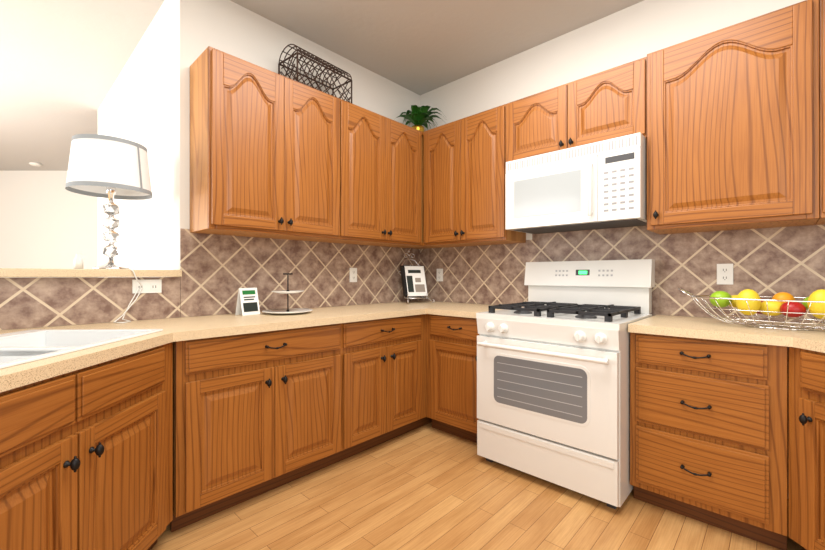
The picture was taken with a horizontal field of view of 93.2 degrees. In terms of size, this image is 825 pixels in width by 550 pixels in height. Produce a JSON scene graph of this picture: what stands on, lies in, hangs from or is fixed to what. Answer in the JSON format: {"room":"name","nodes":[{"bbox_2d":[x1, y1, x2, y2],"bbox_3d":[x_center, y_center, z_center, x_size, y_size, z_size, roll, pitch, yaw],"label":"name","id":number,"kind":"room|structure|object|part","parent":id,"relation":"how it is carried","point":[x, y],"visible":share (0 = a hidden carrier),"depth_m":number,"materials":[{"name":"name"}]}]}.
{"room":"kitchen","nodes":[
{"label":"kitchen","id":0,"kind":"room"},
{"bbox_2d":[0,171,97,277],"bbox_3d":[-7.200,-0.290,6.560,6.400,2.900,0.120,0,0,0],"label":"wall","id":1,"kind":"structure","parent":0,"point":[48,220],"depth_m":6.50,"materials":[{"name":"white paint"}]},
{"bbox_2d":[98,0,172,269],"bbox_3d":[-2.337,-0.290,3.273,2.579,2.900,0.120,0,0,43],"label":"wall","id":2,"kind":"structure","parent":0,"point":[136,106],"depth_m":2.73,"materials":[{"name":"white paint"}]},
{"bbox_2d":[8,0,419,329],"bbox_3d":[-1.709,-0.290,1.970,0.120,2.900,5.320,0,0,43],"label":"wall","id":3,"kind":"structure","parent":0,"point":[228,27],"depth_m":2.49,"materials":[{"name":"white paint"}]},
{"bbox_2d":[0,277,179,329],"bbox_3d":[-2.415,0.129,1.123,0.008,0.233,3.119,0,0,43],"label":"tile","id":4,"kind":"object","parent":3,"relation":"attached to","point":[39,302],"visible":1,"depth_m":1.93,"materials":[{"name":"brown tile"}]},
{"bbox_2d":[132,279,161,292],"bbox_3d":[-1.452,0.062,2.136,0.009,0.074,0.135,0,0,43],"label":"outlet","id":5,"kind":"object","parent":4,"relation":"attached to","point":[152,286],"visible":1,"depth_m":2.14,"materials":[{"name":"white plastic"}]},
{"bbox_2d":[0,268,181,276],"bbox_3d":[-2.464,-0.010,1.169,0.215,0.040,3.119,0,0,43],"label":"sill","id":6,"kind":"structure","parent":3,"relation":"on","point":[20,272],"depth_m":1.92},
{"bbox_2d":[65,134,152,322],"bbox_3d":[-1.606,-0.225,2.079,0.368,0.940,0.368,0,0,43],"label":"table lamp","id":7,"kind":"object","parent":6,"relation":"on","point":[103,166],"visible":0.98,"depth_m":1.99,"materials":[{"name":"white fabric"}]},
{"bbox_3d":[-1.484,0.103,2.041,0.115,0.284,0.137,0,0,43],"label":"lamp cord","id":8,"kind":"part","parent":7,"relation":"part of","materials":[{"name":"white plastic"}]},
{"bbox_2d":[190,46,297,239],"bbox_3d":[-1.030,-0.740,2.366,0.323,0.980,0.487,0,0,43],"label":"upper cabinet","id":9,"kind":"object","parent":3,"relation":"attached to","point":[244,114],"depth_m":2.23,"materials":[{"name":"brown wood"}]},
{"bbox_2d":[180,228,419,316],"bbox_3d":[-0.638,-0.013,3.016,0.008,0.515,2.070,0,0,43],"label":"tile","id":10,"kind":"structure","parent":3,"relation":"attached to","point":[218,271],"depth_m":2.72,"materials":[{"name":"brown tile"}]},
{"bbox_2d":[350,268,356,281],"bbox_3d":[-0.480,0.000,3.171,0.009,0.116,0.072,0,0,43],"label":"outlet","id":11,"kind":"object","parent":10,"relation":"attached to","point":[353,274],"visible":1,"depth_m":3.17,"materials":[{"name":"white plastic"}]},
{"bbox_2d":[290,82,349,243],"bbox_3d":[-0.757,-0.740,2.656,0.323,0.980,0.546,0,0,43],"label":"upper cabinet","id":12,"kind":"object","parent":3,"relation":"attached to","point":[323,118],"depth_m":2.60,"materials":[{"name":"brown wood"}]},
{"bbox_2d":[278,44,351,102],"bbox_3d":[-0.672,-1.382,2.738,0.222,0.300,0.472,0,0,39],"label":"woven basket","id":13,"kind":"object","parent":12,"relation":"on","point":[318,59],"visible":0.79,"depth_m":2.67,"materials":[{"name":"black metal"}]},
{"bbox_2d":[346,103,377,245],"bbox_3d":[-0.472,-0.740,2.961,0.323,0.980,0.545,0,0,43],"label":"upper cabinet","id":14,"kind":"object","parent":3,"relation":"attached to","point":[363,122],"depth_m":2.86,"materials":[{"name":"brown wood"}]},
{"bbox_2d":[378,114,421,247],"bbox_3d":[-0.167,-0.740,3.233,0.394,0.980,0.504,0,0,43],"label":"upper cabinet","id":15,"kind":"object","parent":3,"relation":"attached to","point":[399,144],"depth_m":3.12,"materials":[{"name":"brown wood"}]},
{"bbox_2d":[0,0,643,170],"bbox_3d":[-3.375,-1.765,2.299,16.000,0.050,7.120,0,0,43],"label":"ceiling","id":16,"kind":"structure","parent":0,"point":[63,63],"depth_m":2.89,"materials":[{"name":"grey paint"}]},
{"bbox_2d":[29,162,40,165],"bbox_3d":[-5.870,-1.722,6.069,0.140,0.035,0.140,0,0,43],"label":"smoke detector","id":17,"kind":"object","parent":16,"relation":"attached to","point":[34,164],"visible":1,"depth_m":6.03,"materials":[{"name":"white plastic"}]},
{"bbox_2d":[151,422,803,549],"bbox_3d":[-3.375,1.185,2.299,16.000,0.050,7.120,0,0,43],"label":"floor","id":18,"kind":"structure","parent":0,"point":[427,487],"depth_m":1.88,"materials":[{"name":"brown wood"}]},
{"bbox_2d":[0,320,355,549],"bbox_3d":[-1.313,0.703,0.810,1.660,0.916,1.660,0,0,43],"label":"base cabinet","id":19,"kind":"object","parent":18,"relation":"on","point":[138,435],"depth_m":1.55,"materials":[{"name":"brown wood"}]},
{"bbox_2d":[0,300,631,527],"bbox_3d":[-0.677,0.266,1.603,1.884,0.039,4.200,0,0,43],"label":"countertop","id":20,"kind":"structure","parent":19,"relation":"on","point":[392,351],"depth_m":2.19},
{"bbox_2d":[235,288,259,315],"bbox_3d":[-1.020,0.163,2.417,0.071,0.165,0.125,0,0,31],"label":"tent card","id":21,"kind":"object","parent":20,"relation":"on","point":[247,301],"visible":1,"depth_m":2.40,"materials":[{"name":"white paper"}]},
{"bbox_2d":[262,273,312,313],"bbox_3d":[-0.799,0.117,2.501,0.310,0.256,0.310,0,0,43],"label":"plate stand","id":22,"kind":"object","parent":20,"relation":"on","point":[287,310],"visible":1,"depth_m":2.50,"materials":[{"name":"white ceramic"}]},
{"bbox_2d":[398,250,434,303],"bbox_3d":[0.019,0.008,3.471,0.264,0.470,0.280,0,0,-25],"label":"cookbook","id":23,"kind":"object","parent":20,"relation":"on","point":[413,278],"visible":1,"depth_m":3.46,"materials":[{"name":"white paper"}]},
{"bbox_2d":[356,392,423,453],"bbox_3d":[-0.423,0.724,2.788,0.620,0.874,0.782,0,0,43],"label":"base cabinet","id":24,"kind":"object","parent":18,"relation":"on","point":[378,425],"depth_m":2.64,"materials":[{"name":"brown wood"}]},
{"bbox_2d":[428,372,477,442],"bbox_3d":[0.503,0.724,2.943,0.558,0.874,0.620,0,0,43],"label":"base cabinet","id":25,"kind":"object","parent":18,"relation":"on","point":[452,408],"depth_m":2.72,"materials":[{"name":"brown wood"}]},
{"bbox_2d":[476,259,654,508],"bbox_3d":[0.920,0.532,2.385,0.814,1.255,0.802,0,0,43],"label":"gas range","id":26,"kind":"object","parent":18,"relation":"on","point":[553,379],"visible":1,"depth_m":2.14,"materials":[{"name":"white metal"}]},
{"bbox_2d":[630,376,783,549],"bbox_3d":[1.513,0.724,1.994,0.577,0.874,0.620,0,0,43],"label":"base cabinet","id":27,"kind":"object","parent":18,"relation":"on","point":[711,456],"depth_m":1.75,"materials":[{"name":"brown wood"}]},
{"bbox_2d":[628,316,824,403],"bbox_3d":[1.534,0.266,1.347,1.490,0.039,1.547,0,0,43],"label":"countertop","id":28,"kind":"structure","parent":27,"relation":"on","point":[710,352],"depth_m":1.71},
{"bbox_2d":[678,288,824,330],"bbox_3d":[1.692,0.153,1.808,0.777,0.183,0.378,0,0,43],"label":"fruit bowl","id":29,"kind":"object","parent":28,"relation":"on","point":[748,302],"visible":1,"depth_m":1.80,"materials":[{"name":"silver metal"}]},
{"bbox_2d":[784,400,824,549],"bbox_3d":[1.551,0.724,1.059,0.753,0.874,0.753,0,0,43],"label":"base cabinet","id":30,"kind":"object","parent":18,"relation":"on","point":[806,421],"depth_m":1.49,"materials":[{"name":"brown wood"}]},
{"bbox_2d":[420,0,804,498],"bbox_3d":[2.484,-0.290,1.599,6.500,2.900,0.120,0,0,43],"label":"wall","id":31,"kind":"structure","parent":0,"point":[640,30],"depth_m":2.68,"materials":[{"name":"white paint"}]},
{"bbox_2d":[422,104,525,247],"bbox_3d":[0.445,-0.740,3.157,0.821,0.980,0.396,0,0,43],"label":"upper cabinet","id":32,"kind":"object","parent":31,"relation":"attached to","point":[464,159],"depth_m":3.02,"materials":[{"name":"brown wood"}]},
{"bbox_2d":[396,105,441,131],"bbox_3d":[0.060,-1.367,3.505,0.465,0.272,0.452,0,0,43],"label":"fern","id":33,"kind":"object","parent":32,"relation":"on","point":[417,117],"visible":0.83,"depth_m":3.46,"materials":[{"name":"green plant"}]},
{"bbox_2d":[420,240,531,306],"bbox_3d":[0.493,-0.013,3.380,1.160,0.515,0.008,0,0,43],"label":"tile","id":34,"kind":"structure","parent":31,"relation":"attached to","point":[489,274],"depth_m":3.31,"materials":[{"name":"brown tile"}]},
{"bbox_2d":[437,269,442,280],"bbox_3d":[0.251,0.000,3.596,0.072,0.116,0.009,0,0,43],"label":"outlet","id":35,"kind":"object","parent":34,"relation":"attached to","point":[439,274],"visible":1,"depth_m":3.59,"materials":[{"name":"white plastic"}]},
{"bbox_2d":[506,58,641,161],"bbox_3d":[1.094,-1.003,2.598,0.886,0.454,0.323,0,0,43],"label":"upper cabinet","id":36,"kind":"object","parent":31,"relation":"attached to","point":[607,104],"depth_m":2.44,"materials":[{"name":"brown wood"}]},
{"bbox_2d":[505,132,646,233],"bbox_3d":[1.063,-0.541,2.529,0.818,0.466,0.449,0,0,43],"label":"microwave","id":37,"kind":"object","parent":36,"relation":"attached to","point":[598,185],"visible":0.96,"depth_m":2.34,"materials":[{"name":"white plastic"}]},
{"bbox_2d":[532,226,659,315],"bbox_3d":[1.223,0.010,2.695,0.839,0.700,0.008,0,0,43],"label":"tile","id":38,"kind":"structure","parent":31,"relation":"attached to","point":[633,243],"depth_m":2.63,"materials":[{"name":"brown tile"}]},
{"bbox_2d":[642,2,801,233],"bbox_3d":[1.677,-0.740,2.033,0.735,0.980,0.348,0,0,43],"label":"upper cabinet","id":39,"kind":"object","parent":31,"relation":"attached to","point":[728,123],"depth_m":1.92,"materials":[{"name":"brown wood"}]},
{"bbox_2d":[660,224,824,323],"bbox_3d":[2.331,-0.013,1.655,2.199,0.515,0.008,0,0,43],"label":"tile","id":40,"kind":"structure","parent":31,"relation":"attached to","point":[773,261],"depth_m":2.14,"materials":[{"name":"brown tile"}]},
{"bbox_2d":[717,264,732,284],"bbox_3d":[1.752,-0.005,2.187,0.072,0.116,0.009,0,0,43],"label":"outlet","id":41,"kind":"object","parent":40,"relation":"attached to","point":[724,273],"visible":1,"depth_m":2.18,"materials":[{"name":"white plastic"}]},
{"bbox_2d":[802,0,824,225],"bbox_3d":[2.167,-0.740,1.573,0.825,0.980,0.348,0,0,43],"label":"upper cabinet","id":42,"kind":"object","parent":31,"relation":"attached to","point":[813,11],"depth_m":1.72,"materials":[{"name":"brown wood"}]}
]}

